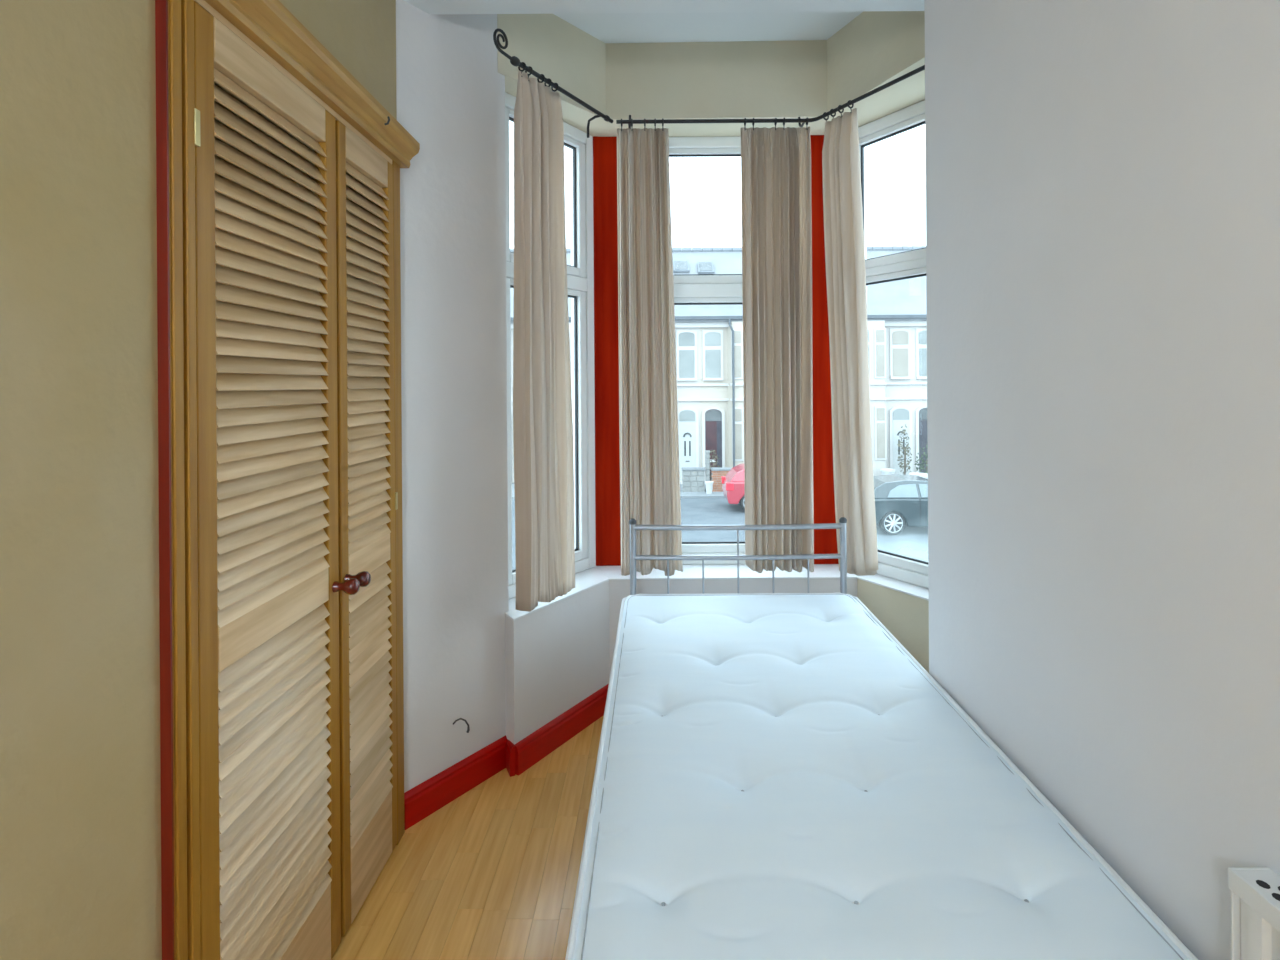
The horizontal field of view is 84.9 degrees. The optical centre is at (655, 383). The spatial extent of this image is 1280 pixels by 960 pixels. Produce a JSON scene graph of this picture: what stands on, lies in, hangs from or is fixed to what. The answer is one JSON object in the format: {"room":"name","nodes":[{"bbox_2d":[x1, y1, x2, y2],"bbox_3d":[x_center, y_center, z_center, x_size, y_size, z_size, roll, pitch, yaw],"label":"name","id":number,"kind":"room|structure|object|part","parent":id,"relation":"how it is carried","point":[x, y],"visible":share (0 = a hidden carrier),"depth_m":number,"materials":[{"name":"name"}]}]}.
{"room":"bedroom","nodes":[
{"label":"bedroom","id":0,"kind":"room"},
{"bbox_2d":[0,0,396,959],"bbox_3d":[-0.890,-0.004,0.210,0.220,2.900,3.820,0,0,0],"label":"wall","id":1,"kind":"structure","parent":0,"point":[80,771],"depth_m":0.95,"materials":[{"name":"paint"}]},
{"bbox_2d":[396,0,508,792],"bbox_3d":[-0.832,-0.004,2.371,0.366,2.900,0.604,0,0,34],"label":"wall","id":2,"kind":"structure","parent":0,"point":[450,89],"depth_m":2.29,"materials":[{"name":"white paint"}]},
{"bbox_2d":[404,735,506,829],"bbox_3d":[-0.638,1.294,2.300,0.018,0.102,0.446,0,0,34],"label":"baseboard","id":3,"kind":"structure","parent":2,"relation":"attached to","point":[441,789],"depth_m":2.26,"materials":[{"name":"red wood"}]},
{"bbox_2d":[453,718,469,732],"bbox_3d":[-0.637,1.119,2.291,0.055,0.058,0.015,0,0,-27],"label":"loose wire","id":4,"kind":"object","parent":2,"relation":"attached to","point":[455,721],"visible":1,"depth_m":2.29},
{"bbox_2d":[331,715,603,959],"bbox_3d":[0.160,1.414,0.608,2.700,0.150,5.549,0,0,0],"label":"floor","id":5,"kind":"structure","parent":0,"point":[492,873],"depth_m":1.91,"materials":[{"name":"brown wood"}]},
{"bbox_2d":[155,0,419,959],"bbox_3d":[-0.743,0.309,1.601,0.087,2.072,1.033,0,0,0],"label":"wardrobe","id":6,"kind":"object","parent":5,"relation":"on","point":[280,402],"visible":1,"depth_m":1.40,"materials":[{"name":"brown wood"}]},
{"bbox_3d":[-0.767,0.345,1.128,0.022,2.000,0.056,0,0,0],"label":"architrave","id":7,"kind":"part","parent":6,"relation":"part of","materials":[{"name":"brown wood"}]},
{"bbox_3d":[-0.772,0.348,1.186,0.028,1.970,0.052,0,0,0],"label":"door","id":8,"kind":"part","parent":6,"relation":"part of","materials":[{"name":"brown wood"}]},
{"bbox_3d":[-0.778,-0.598,1.416,0.028,0.077,0.408,0,0,0],"label":"rail","id":9,"kind":"part","parent":6,"relation":"part of","materials":[{"name":"brown wood"}]},
{"bbox_3d":[-0.771,0.460,1.416,0.028,0.080,0.408,0,0,0],"label":"rail","id":10,"kind":"part","parent":6,"relation":"part of","materials":[{"name":"brown wood"}]},
{"bbox_3d":[-0.776,-0.647,1.599,0.016,0.015,0.886,0,0,0],"label":"head rail","id":11,"kind":"part","parent":6,"relation":"part of","materials":[{"name":"brown wood"}]},
{"bbox_3d":[-0.765,1.239,1.416,0.028,0.188,0.408,0,0,0],"label":"rail","id":12,"kind":"part","parent":6,"relation":"part of","materials":[{"name":"brown wood"}]},
{"bbox_3d":[-0.750,-0.690,1.601,0.070,0.074,1.033,0,0,0],"label":"cornice","id":13,"kind":"part","parent":6,"relation":"part of","materials":[{"name":"brown wood"}]},
{"bbox_3d":[-0.772,0.348,1.706,0.028,1.970,0.040,0,0,0],"label":"door","id":14,"kind":"part","parent":6,"relation":"part of","materials":[{"name":"brown wood"}]},
{"bbox_3d":[-0.729,0.477,1.648,0.059,0.038,0.038,0,0,0],"label":"knob","id":15,"kind":"part","parent":6,"relation":"part of","materials":[{"name":"red wood"}]},
{"bbox_3d":[-0.729,0.477,1.712,0.059,0.038,0.038,0,0,0],"label":"knob","id":16,"kind":"part","parent":6,"relation":"part of","materials":[{"name":"red wood"}]},
{"bbox_3d":[-0.778,-0.598,1.861,0.028,0.077,0.270,0,0,0],"label":"rail","id":17,"kind":"part","parent":6,"relation":"part of","materials":[{"name":"brown wood"}]},
{"bbox_3d":[-0.771,0.460,1.861,0.028,0.080,0.270,0,0,0],"label":"rail","id":18,"kind":"part","parent":6,"relation":"part of","materials":[{"name":"brown wood"}]},
{"bbox_3d":[-0.765,1.239,1.861,0.028,0.188,0.270,0,0,0],"label":"rail","id":19,"kind":"part","parent":6,"relation":"part of","materials":[{"name":"brown wood"}]},
{"bbox_3d":[-0.769,0.345,2.069,0.018,2.000,0.058,0,0,0],"label":"architrave","id":20,"kind":"part","parent":6,"relation":"part of","materials":[{"name":"brown wood"}]},
{"bbox_2d":[629,517,846,594],"bbox_3d":[0.320,0.929,1.822,0.846,0.818,1.814,0,0,0],"label":"frame","id":21,"kind":"object","parent":5,"relation":"on","point":[842,556],"visible":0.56,"depth_m":2.71,"materials":[{"name":"silver metal"}]},
{"bbox_3d":[-0.087,0.941,2.715,0.025,0.800,0.025,0,0,0],"label":"post","id":22,"kind":"part","parent":21,"relation":"part of","materials":[{"name":"silver metal"}]},
{"bbox_3d":[0.318,0.555,2.715,0.816,0.024,0.020,0,0,0],"label":"rail","id":23,"kind":"part","parent":21,"relation":"part of","materials":[{"name":"silver metal"}]},
{"bbox_3d":[0.319,0.672,2.715,0.816,0.023,0.019,0,0,0],"label":"rail","id":24,"kind":"part","parent":21,"relation":"part of","materials":[{"name":"silver metal"}]},
{"bbox_3d":[0.729,0.935,2.715,0.025,0.800,0.025,0,0,0],"label":"post","id":25,"kind":"part","parent":21,"relation":"part of","materials":[{"name":"silver metal"}]},
{"bbox_2d":[565,593,1198,959],"bbox_3d":[0.315,0.898,1.795,0.886,0.213,1.788,0,0,0],"label":"mattress","id":26,"kind":"object","parent":21,"relation":"on","point":[777,776],"visible":1,"depth_m":1.28,"materials":[{"name":"white fabric"}]},
{"bbox_2d":[497,14,605,135],"bbox_3d":[-0.419,-1.265,2.833,0.285,0.335,0.780,0,0,31],"label":"wall","id":27,"kind":"structure","parent":0,"point":[554,48],"depth_m":2.71,"materials":[{"name":"beige paint"}]},
{"bbox_2d":[493,28,612,137],"bbox_3d":[-0.363,-1.040,2.487,0.081,0.148,0.695,0,0,28],"label":"curtain rod","id":28,"kind":"object","parent":27,"relation":"attached to","point":[515,61],"visible":1,"depth_m":2.36,"materials":[{"name":"black metal"}]},
{"bbox_2d":[513,62,574,611],"bbox_3d":[-0.382,-0.155,2.405,0.088,1.796,0.269,0,0,28],"label":"curtain","id":29,"kind":"object","parent":28,"relation":"hanging from","point":[542,394],"visible":1,"depth_m":2.33,"materials":[{"name":"beige fabric"}]},
{"bbox_2d":[505,566,609,744],"bbox_3d":[-0.405,1.125,2.824,0.291,0.635,0.797,0,0,31],"label":"wall","id":30,"kind":"structure","parent":0,"point":[557,652],"depth_m":2.60,"materials":[{"name":"white paint"}]},
{"bbox_2d":[506,739,514,776],"bbox_3d":[-0.511,1.293,2.442,0.018,0.102,0.098,0,0,-24],"label":"baseboard","id":31,"kind":"structure","parent":30,"relation":"attached to","point":[510,747],"depth_m":2.40,"materials":[{"name":"red wood"}]},
{"bbox_2d":[505,92,595,598],"bbox_3d":[-0.460,-0.144,2.852,0.070,1.905,0.620,0,0,31],"label":"window","id":32,"kind":"structure","parent":30,"relation":"in","point":[580,275],"depth_m":3.03,"materials":[{"name":"white plastic"}]},
{"bbox_3d":[-0.464,-0.754,2.852,0.052,0.585,0.520,0,0,31],"label":"sash","id":33,"kind":"part","parent":32,"relation":"part of","materials":[{"name":"white plastic"}]},
{"bbox_3d":[-0.457,0.178,2.852,0.052,1.160,0.520,0,0,31],"label":"sash","id":34,"kind":"part","parent":32,"relation":"part of","materials":[{"name":"white plastic"}]},
{"bbox_3d":[-0.407,0.812,2.824,0.291,0.008,0.796,0,0,31],"label":"sill","id":35,"kind":"part","parent":30,"relation":"part of","materials":[{"name":"white paint"}]},
{"bbox_2d":[515,684,608,775],"bbox_3d":[-0.331,1.291,2.653,0.018,0.102,0.577,0,0,31],"label":"baseboard","id":36,"kind":"structure","parent":30,"relation":"attached to","point":[530,750],"depth_m":2.59,"materials":[{"name":"red wood"}]},
{"bbox_2d":[403,0,923,13],"bbox_3d":[0.191,-1.356,0.213,2.800,0.350,4.026,0,0,0],"label":"ceiling","id":37,"kind":"structure","parent":0,"point":[428,6],"depth_m":2.19,"materials":[{"name":"paint"}]},
{"bbox_2d":[554,11,862,42],"bbox_3d":[0.190,-1.491,2.788,2.800,0.150,1.124,0,0,0],"label":"ceiling","id":38,"kind":"structure","parent":0,"point":[718,26],"depth_m":2.77,"materials":[{"name":"paint"}]},
{"bbox_2d":[595,564,856,672],"bbox_3d":[0.323,1.120,3.071,1.290,0.635,0.338,0,0,0],"label":"wall","id":39,"kind":"structure","parent":0,"point":[718,578],"depth_m":2.90,"materials":[{"name":"white paint"}]},
{"bbox_2d":[593,136,620,565],"bbox_3d":[-0.176,-0.146,3.170,0.269,1.905,0.139,0,0,0],"label":"trim","id":40,"kind":"structure","parent":39,"relation":"on","point":[605,217],"depth_m":3.10,"materials":[{"name":"red paint"}]},
{"bbox_2d":[669,136,744,564],"bbox_3d":[0.309,-0.150,3.145,0.700,1.905,0.070,0,0,0],"label":"window","id":41,"kind":"structure","parent":39,"relation":"in","point":[689,289],"depth_m":3.12,"materials":[{"name":"white plastic"}]},
{"bbox_3d":[0.305,-0.750,3.144,0.600,0.605,0.052,0,0,0],"label":"sash","id":42,"kind":"part","parent":41,"relation":"part of","materials":[{"name":"glass"}]},
{"bbox_3d":[0.311,0.183,3.144,0.600,1.140,0.052,0,0,0],"label":"sash","id":43,"kind":"part","parent":41,"relation":"part of","materials":[{"name":"white plastic"}]},
{"bbox_3d":[0.321,0.807,3.071,1.288,0.008,0.338,0,0,0],"label":"sill","id":44,"kind":"part","parent":39,"relation":"part of","materials":[{"name":"white paint"}]},
{"bbox_2d":[810,135,838,563],"bbox_3d":[0.766,-0.153,3.170,0.214,1.905,0.139,0,0,0],"label":"trim","id":45,"kind":"structure","parent":39,"relation":"on","point":[825,540],"depth_m":3.10,"materials":[{"name":"red paint"}]},
{"bbox_2d":[592,11,924,136],"bbox_3d":[0.599,-1.272,2.578,1.875,0.335,1.405,0,0,0],"label":"wall","id":46,"kind":"structure","parent":0,"point":[733,79],"depth_m":2.89,"materials":[{"name":"beige paint"}]},
{"bbox_2d":[616,65,924,128],"bbox_3d":[0.562,-1.080,2.632,1.435,0.079,0.503,0,0,31],"label":"curtain rod","id":47,"kind":"object","parent":46,"relation":"attached to","point":[799,121],"visible":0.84,"depth_m":2.78,"materials":[{"name":"black metal"}]},
{"bbox_2d":[617,119,682,575],"bbox_3d":[-0.025,-0.147,2.812,0.249,1.814,0.116,0,0,0],"label":"curtain","id":48,"kind":"object","parent":47,"relation":"hanging from","point":[648,408],"visible":0.98,"depth_m":2.78,"materials":[{"name":"beige fabric"}]},
{"bbox_2d":[741,117,813,572],"bbox_3d":[0.485,-0.155,2.786,0.281,1.806,0.121,0,0,0],"label":"curtain","id":49,"kind":"object","parent":47,"relation":"hanging from","point":[776,201],"visible":0.96,"depth_m":2.78,"materials":[{"name":"beige fabric"}]},
{"bbox_2d":[822,100,877,575],"bbox_3d":[0.753,-0.151,2.735,0.156,1.820,0.246,0,0,36],"label":"curtain","id":50,"kind":"object","parent":47,"relation":"hanging from","point":[842,192],"visible":0.96,"depth_m":2.71,"materials":[{"name":"beige fabric"}]},
{"bbox_2d":[857,574,928,672],"bbox_3d":[1.115,1.115,2.663,0.273,0.635,1.160,0,0,-28],"label":"wall","id":51,"kind":"structure","parent":0,"point":[902,607],"depth_m":2.72,"materials":[{"name":"beige paint"}]},
{"bbox_3d":[1.113,0.801,2.663,0.273,0.008,1.159,0,0,-28],"label":"sill","id":52,"kind":"part","parent":51,"relation":"part of","materials":[{"name":"white paint"}]},
{"bbox_2d":[858,100,928,588],"bbox_3d":[1.098,-0.155,2.710,0.070,1.905,0.950,0,0,-31],"label":"window","id":53,"kind":"structure","parent":51,"relation":"in","point":[912,263],"depth_m":2.86,"materials":[{"name":"white plastic"}]},
{"bbox_3d":[1.093,-0.775,2.710,0.052,0.565,0.850,0,0,-31],"label":"sash","id":54,"kind":"part","parent":53,"relation":"part of","materials":[{"name":"white plastic"}]},
{"bbox_3d":[1.099,0.145,2.710,0.052,1.205,0.850,0,0,-31],"label":"sash","id":55,"kind":"part","parent":53,"relation":"part of","materials":[{"name":"white plastic"}]},
{"bbox_2d":[924,0,1279,959],"bbox_3d":[0.879,0.034,0.132,0.243,2.800,3.663,0,0,0],"label":"wall","id":56,"kind":"structure","parent":0,"point":[1103,176],"depth_m":1.16,"materials":[{"name":"white paint"}]},
{"bbox_2d":[1228,867,1279,959],"bbox_3d":[0.747,0.971,0.550,0.052,0.728,0.660,0,0,0],"label":"radiator","id":57,"kind":"object","parent":56,"relation":"attached to","point":[1255,891],"visible":1,"depth_m":0.85,"materials":[{"name":"metal"}]},
{"bbox_2d":[1234,870,1279,908],"bbox_3d":[0.746,0.610,0.550,0.049,0.005,0.652,0,0,0],"label":"grille","id":58,"kind":"object","parent":57,"relation":"attached to","point":[1261,888],"depth_m":0.85,"materials":[{"name":"metal"}]},
{"bbox_3d":[0.731,0.892,0.550,0.019,0.526,0.652,0,0,0],"label":"panel","id":59,"kind":"part","parent":57,"relation":"part of","materials":[{"name":"metal"}]},
{"label":"outside","id":60,"kind":"structure","parent":0,"visible":0},
{"bbox_3d":[5.023,3.230,25.500,90.000,0.350,9.000,0,0,0],"label":"garden","id":61,"kind":"object","parent":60,"visible":0},
{"bbox_2d":[510,248,571,482],"bbox_3d":[-3.649,-0.950,25.875,3.350,8.230,8.650,0,0,0],"label":"house","id":62,"kind":"structure","parent":61,"relation":"on","point":[568,250],"depth_m":22.00,"materials":[{"name":"stone"}]},
{"bbox_2d":[672,247,700,483],"bbox_3d":[-0.299,-0.973,25.875,3.350,8.230,8.650,0,0,0],"label":"house","id":63,"kind":"structure","parent":61,"relation":"on","point":[687,317],"depth_m":21.94,"materials":[{"name":"pale painted render"},{"name":"glass"},{"name":"slate"}]},
{"bbox_3d":[0.891,-4.205,24.791,0.440,0.393,0.572,0,0,0],"label":"pane","id":64,"kind":"part","parent":63,"relation":"part of","materials":[{"name":"grey glass"}]},
{"bbox_3d":[0.912,2.019,21.922,0.050,0.470,0.015,0,0,0],"label":"pane","id":65,"kind":"part","parent":63,"relation":"part of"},
{"bbox_3d":[-0.305,-1.873,21.940,3.350,0.230,0.120,0,0,0],"label":"eave moulding","id":66,"kind":"part","parent":63,"relation":"part of","materials":[{"name":"white paint"}]},
{"bbox_3d":[0.986,1.913,21.935,0.520,2.240,0.020,0,0,0],"label":"door","id":67,"kind":"part","parent":63,"relation":"part of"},
{"bbox_3d":[1.062,2.018,21.922,0.050,0.470,0.015,0,0,0],"label":"pane","id":68,"kind":"part","parent":63,"relation":"part of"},
{"bbox_2d":[692,247,743,480],"bbox_3d":[3.051,-0.996,25.875,3.350,8.230,8.650,0,0,0],"label":"house","id":69,"kind":"structure","parent":61,"relation":"on","point":[721,326],"depth_m":21.93,"materials":[{"name":"pale painted render"},{"name":"glass"},{"name":"slate"}]},
{"bbox_3d":[1.751,-4.144,24.691,0.440,0.393,0.572,0,0,0],"label":"pane","id":70,"kind":"part","parent":69,"relation":"part of","materials":[{"name":"grey glass"}]},
{"bbox_3d":[1.806,1.907,21.935,0.520,2.240,0.020,0,0,0],"label":"door","id":71,"kind":"part","parent":69,"relation":"part of","materials":[{"name":"brown wood"}]},
{"bbox_3d":[3.045,-1.896,21.940,3.350,0.230,0.120,0,0,0],"label":"eave moulding","id":72,"kind":"part","parent":69,"relation":"part of","materials":[{"name":"white"}]},
{"bbox_3d":[1.985,2.026,21.924,0.155,2.000,0.012,0,0,0],"label":"panel","id":73,"kind":"part","parent":69,"relation":"part of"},
{"bbox_2d":[880,468,894,474],"bbox_3d":[7.020,2.811,21.200,0.425,0.460,0.432,0,0,0],"label":"tub","id":74,"kind":"object","parent":61,"relation":"on","point":[884,471],"visible":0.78,"depth_m":21.06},
{"bbox_2d":[867,246,916,475],"bbox_3d":[6.401,-1.020,25.875,3.350,8.230,8.650,0,0,0],"label":"house","id":75,"kind":"structure","parent":61,"relation":"on","point":[890,320],"depth_m":21.93,"materials":[{"name":"stone"}]},
{"bbox_3d":[6.395,-1.920,21.940,3.350,0.230,0.120,0,0,0],"label":"eave moulding","id":76,"kind":"part","parent":75,"relation":"part of","materials":[{"name":"white paint"}]},
{"bbox_3d":[7.686,1.866,21.935,0.520,2.240,0.020,0,0,0],"label":"door","id":77,"kind":"part","parent":75,"relation":"part of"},
{"bbox_2d":[872,246,927,472],"bbox_3d":[9.751,-1.043,25.875,3.350,8.230,8.650,0,0,0],"label":"house","id":78,"kind":"structure","parent":61,"relation":"on","point":[913,290],"depth_m":22.00,"materials":[{"name":"stone"}]},
{"bbox_3d":[9.745,-1.943,21.940,3.350,0.230,0.120,0,0,0],"label":"eave moulding","id":79,"kind":"part","parent":78,"relation":"part of","materials":[{"name":"white paint"}]},
{"bbox_3d":[8.506,1.861,21.935,0.520,2.240,0.020,0,0,0],"label":"door","id":80,"kind":"part","parent":78,"relation":"part of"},
{"bbox_2d":[897,424,911,474],"bbox_3d":[7.632,2.130,21.506,0.427,1.814,0.429,0,0,-32],"label":"shrub","id":81,"kind":"object","parent":61,"relation":"on","point":[907,447],"visible":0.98,"depth_m":21.47,"materials":[{"name":"green plant"}]},
{"bbox_3d":[7.647,2.487,21.500,0.073,1.101,0.060,0,0,0],"label":"stem","id":82,"kind":"part","parent":81,"relation":"part of","materials":[{"name":"green plant"}]},
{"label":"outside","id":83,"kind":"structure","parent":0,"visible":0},
{"bbox_2d":[512,486,724,498],"bbox_3d":[5.023,3.225,20.100,90.000,0.360,1.800,0,0,0],"label":"pavement","id":84,"kind":"structure","parent":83,"point":[682,494],"depth_m":19.44,"materials":[{"name":"grey concrete"}]},
{"bbox_2d":[682,467,705,491],"bbox_3d":[1.079,2.743,20.050,0.680,0.680,0.240,0,0,0],"label":"wall","id":85,"kind":"structure","parent":84,"relation":"on","point":[693,478],"depth_m":19.96,"materials":[{"name":"grey stone"}]},
{"bbox_2d":[705,450,709,480],"bbox_3d":[1.478,2.495,20.050,0.140,1.170,0.180,0,0,0],"label":"gate pillar","id":86,"kind":"structure","parent":84,"relation":"on","point":[707,452],"depth_m":19.98,"materials":[{"name":"grey stone"}]},
{"bbox_2d":[705,481,712,493],"bbox_3d":[1.490,2.900,19.600,0.234,0.340,0.238,0,0,0],"label":"plant pot","id":87,"kind":"object","parent":84,"relation":"on","point":[709,484],"visible":1,"depth_m":19.52,"materials":[{"name":"white ceramic"}]},
{"bbox_2d":[709,450,719,478],"bbox_3d":[1.681,2.490,20.603,0.417,1.179,0.427,0,0,0],"label":"shrub","id":88,"kind":"object","parent":84,"relation":"on","point":[713,456],"visible":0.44,"depth_m":20.58,"materials":[{"name":"green plant"}]},
{"bbox_2d":[710,467,730,491],"bbox_3d":[1.869,2.747,20.100,0.580,0.660,0.360,0,0,0],"label":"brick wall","id":89,"kind":"structure","parent":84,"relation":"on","point":[716,472],"depth_m":19.95,"materials":[{"name":"orange brick"}]},
{"bbox_2d":[909,473,927,478],"bbox_3d":[7.420,2.778,19.700,0.553,0.500,0.562,0,0,0],"label":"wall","id":90,"kind":"structure","parent":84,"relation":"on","point":[924,475],"depth_m":19.75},
{"bbox_2d":[914,445,927,472],"bbox_3d":[7.963,2.380,20.599,0.676,1.310,0.664,0,0,0],"label":"shrub","id":91,"kind":"object","parent":84,"relation":"on","point":[920,458],"visible":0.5,"depth_m":20.59,"materials":[{"name":"green plant"}]},
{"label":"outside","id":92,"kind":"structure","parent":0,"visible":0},
{"bbox_2d":[512,498,927,569],"bbox_3d":[5.023,3.255,11.400,90.000,0.300,15.600,0,0,0],"label":"road","id":93,"kind":"structure","parent":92,"point":[912,542],"depth_m":14.84,"materials":[{"name":"grey asphalt"}]},
{"bbox_2d":[721,463,744,510],"bbox_3d":[3.265,2.562,17.600,3.124,1.108,1.492,0,0,0],"label":"parked car","id":94,"kind":"object","parent":93,"relation":"on","point":[733,487],"visible":0.2,"depth_m":16.98,"materials":[{"name":"red paint"}]},
{"bbox_2d":[726,482,733,490],"bbox_3d":[1.793,2.493,17.028,0.182,0.175,0.172,0,0,0],"label":"tail light","id":95,"kind":"object","parent":94,"relation":"attached to","point":[729,485],"depth_m":16.94,"materials":[{"name":"red plastic"}]},
{"bbox_2d":[873,474,927,534],"bbox_3d":[5.835,2.544,15.000,3.124,1.108,1.492,0,0,0],"label":"parked car","id":96,"kind":"object","parent":93,"relation":"on","point":[900,500],"visible":0.34,"depth_m":14.36,"materials":[{"name":"black paint"}]}
]}

